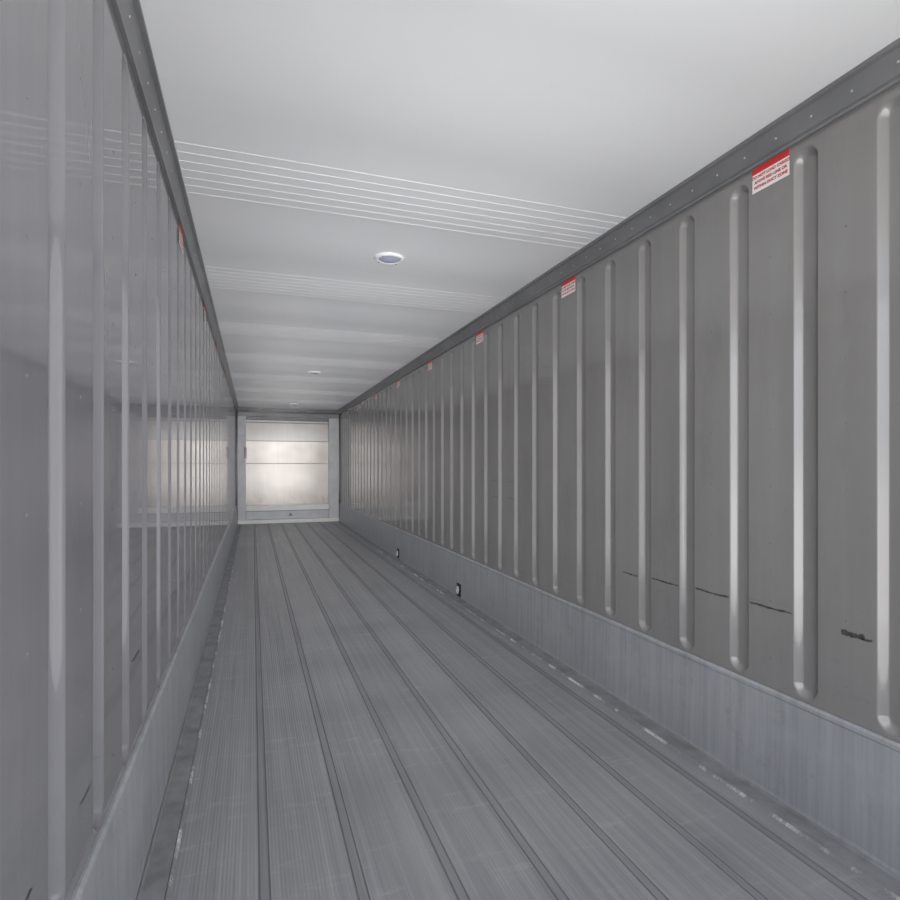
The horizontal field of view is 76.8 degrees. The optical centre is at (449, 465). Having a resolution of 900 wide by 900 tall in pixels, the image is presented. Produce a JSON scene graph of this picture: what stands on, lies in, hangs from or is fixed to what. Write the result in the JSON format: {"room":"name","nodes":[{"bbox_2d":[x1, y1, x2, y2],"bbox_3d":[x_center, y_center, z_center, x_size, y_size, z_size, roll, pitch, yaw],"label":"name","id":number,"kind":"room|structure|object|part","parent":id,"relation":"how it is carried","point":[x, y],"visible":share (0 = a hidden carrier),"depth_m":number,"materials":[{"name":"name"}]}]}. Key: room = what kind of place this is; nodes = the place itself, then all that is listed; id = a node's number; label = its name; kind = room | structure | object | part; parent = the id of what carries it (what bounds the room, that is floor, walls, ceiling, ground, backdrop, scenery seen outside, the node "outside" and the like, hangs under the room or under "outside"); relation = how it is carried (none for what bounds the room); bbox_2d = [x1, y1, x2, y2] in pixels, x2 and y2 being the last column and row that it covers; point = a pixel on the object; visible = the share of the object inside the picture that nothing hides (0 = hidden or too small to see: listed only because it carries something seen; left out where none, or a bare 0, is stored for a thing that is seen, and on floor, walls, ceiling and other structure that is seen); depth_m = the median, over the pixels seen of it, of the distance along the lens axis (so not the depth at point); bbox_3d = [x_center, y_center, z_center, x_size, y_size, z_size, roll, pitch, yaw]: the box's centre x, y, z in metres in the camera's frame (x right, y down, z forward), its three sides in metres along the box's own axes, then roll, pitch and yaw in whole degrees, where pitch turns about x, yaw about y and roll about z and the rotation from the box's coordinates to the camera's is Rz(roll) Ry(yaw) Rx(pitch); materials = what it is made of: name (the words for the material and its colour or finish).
{"room":"truck trailer interior","nodes":[
{"label":"truck trailer interior","id":0,"kind":"room"},
{"bbox_2d":[0,0,236,899],"bbox_3d":[-2.612,-0.182,6.318,0.075,2.260,14.550,0,0,-19],"label":"wall","id":1,"kind":"structure","parent":0,"point":[60,450],"depth_m":1.28,"materials":[{"name":"grey metal"}]},
{"bbox_2d":[26,76,234,824],"bbox_3d":[-2.570,-0.035,6.314,0.002,1.653,13.868,0,0,-19],"label":"rivets","id":2,"kind":"object","parent":1,"relation":"attached to","point":[80,76],"visible":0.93,"depth_m":1.25,"materials":[{"name":"grey metal"}]},
{"bbox_2d":[71,505,241,899],"bbox_3d":[-2.532,1.128,6.345,0.134,0.440,14.548,0,0,-19],"label":"baseboard","id":3,"kind":"structure","parent":1,"relation":"attached to","point":[134,853],"depth_m":2.17,"materials":[{"name":"metal"}]},
{"bbox_2d":[112,0,238,411],"bbox_3d":[-2.565,-1.313,6.333,0.065,0.116,14.548,0,0,-19],"label":"trim","id":4,"kind":"structure","parent":1,"relation":"attached to","point":[129,13],"depth_m":2.24,"materials":[{"name":"metal"}]},
{"bbox_2d":[179,223,182,252],"bbox_3d":[-1.418,-1.204,2.996,0.001,0.110,0.179,0,0,-19],"label":"warning sticker","id":5,"kind":"object","parent":1,"relation":"attached to","point":[180,229],"visible":1,"depth_m":2.97,"materials":[{"name":"white paper"}]},
{"bbox_2d":[237,407,338,520],"bbox_3d":[-3.856,-0.012,13.618,2.460,2.840,0.060,0,0,-19],"label":"wall","id":6,"kind":"structure","parent":0,"point":[240,409],"depth_m":13.48,"materials":[{"name":"grey metal"}]},
{"bbox_2d":[140,0,899,409],"bbox_3d":[-1.462,-1.401,6.717,2.460,0.061,14.550,0,0,-19],"label":"ceiling","id":7,"kind":"structure","parent":0,"point":[483,145],"depth_m":2.34,"materials":[{"name":"metal"}]},
{"bbox_2d":[308,371,320,373],"bbox_3d":[-1.983,-1.359,8.309,0.196,0.025,0.196,0,0,-19],"label":"ceiling light","id":8,"kind":"object","parent":7,"relation":"attached to","point":[310,372],"depth_m":8.25,"materials":[{"name":"white plastic"}]},
{"bbox_2d":[374,252,403,264],"bbox_3d":[-0.400,-1.359,3.746,0.196,0.025,0.196,0,0,-19],"label":"ceiling light","id":9,"kind":"object","parent":7,"relation":"attached to","point":[387,258],"depth_m":3.71,"materials":[{"name":"white plastic"}]},
{"bbox_2d":[169,521,894,899],"bbox_3d":[-1.462,1.378,6.717,2.460,0.060,14.550,0,0,-19],"label":"floor","id":10,"kind":"structure","parent":0,"point":[366,735],"depth_m":2.44,"materials":[{"name":"metal"}]},
{"bbox_2d":[237,412,338,523],"bbox_3d":[-3.815,0.046,13.499,2.312,2.597,0.188,0,0,-19],"label":"door","id":11,"kind":"structure","parent":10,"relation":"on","point":[288,463],"depth_m":13.51,"materials":[{"name":"metal"}]},
{"bbox_3d":[-3.864,-0.112,13.550,1.890,2.080,0.060,0,0,-19],"label":"panel","id":12,"kind":"part","parent":11,"relation":"part of","materials":[{"name":"metal"}]},
{"bbox_3d":[-3.815,1.131,13.499,2.312,0.426,0.188,0,0,-19],"label":"sill","id":13,"kind":"part","parent":11,"relation":"part of","materials":[{"name":"metal"}]},
{"bbox_2d":[339,83,899,742],"bbox_3d":[-0.312,-0.182,7.116,0.075,2.260,14.550,0,0,-19],"label":"wall","id":14,"kind":"structure","parent":0,"point":[455,420],"depth_m":2.60,"materials":[{"name":"grey metal"}]},
{"bbox_2d":[428,360,431,370],"bbox_3d":[-0.239,-1.204,6.786,0.001,0.110,0.179,0,0,-19],"label":"warning sticker","id":15,"kind":"object","parent":14,"relation":"attached to","point":[429,362],"visible":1,"depth_m":6.79,"materials":[{"name":"white paper"}]},
{"bbox_2d":[456,583,460,596],"bbox_3d":[0.083,1.263,5.787,0.027,0.130,0.110,0,0,-19],"label":"ring","id":16,"kind":"object","parent":14,"relation":"attached to","point":[458,588],"visible":1,"depth_m":5.76,"materials":[{"name":"silver metal"}]},
{"bbox_2d":[476,330,482,344],"bbox_3d":[0.277,-1.204,5.298,0.001,0.110,0.179,0,0,-19],"label":"warning sticker","id":17,"kind":"object","parent":14,"relation":"attached to","point":[479,336],"visible":1,"depth_m":5.30,"materials":[{"name":"paper"}]},
{"bbox_2d":[561,275,574,297],"bbox_3d":[0.793,-1.204,3.810,0.001,0.110,0.179,0,0,-19],"label":"warning sticker","id":18,"kind":"object","parent":14,"relation":"attached to","point":[568,286],"visible":1,"depth_m":3.81,"materials":[{"name":"paper"}]},
{"bbox_2d":[372,225,846,687],"bbox_3d":[-0.342,-0.035,7.087,0.002,1.653,13.868,0,0,-19],"label":"rivets","id":19,"kind":"object","parent":14,"relation":"attached to","point":[845,225],"visible":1,"depth_m":2.62,"materials":[{"name":"grey metal"}]},
{"bbox_2d":[335,503,899,899],"bbox_3d":[-0.391,1.128,7.087,0.134,0.440,14.548,0,0,-19],"label":"baseboard","id":20,"kind":"structure","parent":14,"relation":"attached to","point":[833,781],"depth_m":2.56,"materials":[{"name":"metal"}]},
{"bbox_2d":[337,38,899,414],"bbox_3d":[-0.359,-1.313,7.098,0.065,0.116,14.548,0,0,-19],"label":"trim","id":21,"kind":"structure","parent":14,"relation":"attached to","point":[880,72],"depth_m":2.58,"materials":[{"name":"metal"}]},
{"bbox_2d":[652,578,677,585],"bbox_3d":[1.103,0.596,2.920,0.001,0.011,0.203,0,0,-19],"label":"scuff","id":22,"kind":"object","parent":14,"relation":"attached to","point":[652,578],"visible":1,"depth_m":2.91,"materials":[{"name":"black rubber"}]},
{"bbox_2d":[695,588,727,597],"bbox_3d":[1.206,0.585,2.623,0.001,0.013,0.203,0,0,-19],"label":"scuff","id":23,"kind":"object","parent":14,"relation":"attached to","point":[695,588],"visible":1,"depth_m":2.61,"materials":[{"name":"black rubber"}]},
{"bbox_2d":[749,601,791,613],"bbox_3d":[1.309,0.580,2.325,0.001,0.013,0.203,0,0,-19],"label":"scuff","id":24,"kind":"object","parent":14,"relation":"attached to","point":[767,607],"visible":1,"depth_m":2.33,"materials":[{"name":"black rubber"}]},
{"bbox_2d":[752,148,789,194],"bbox_3d":[1.309,-1.204,2.322,0.001,0.110,0.179,0,0,-19],"label":"warning sticker","id":25,"kind":"object","parent":14,"relation":"attached to","point":[776,168],"visible":1,"depth_m":2.32,"materials":[{"name":"paper"}]},
{"bbox_2d":[841,629,864,640],"bbox_3d":[1.421,0.596,2.004,0.001,0.025,0.085,0,0,-19],"label":"scuff","id":26,"kind":"object","parent":14,"relation":"attached to","point":[845,632],"visible":1,"depth_m":2.00,"materials":[{"name":"black rubber"}]}
]}

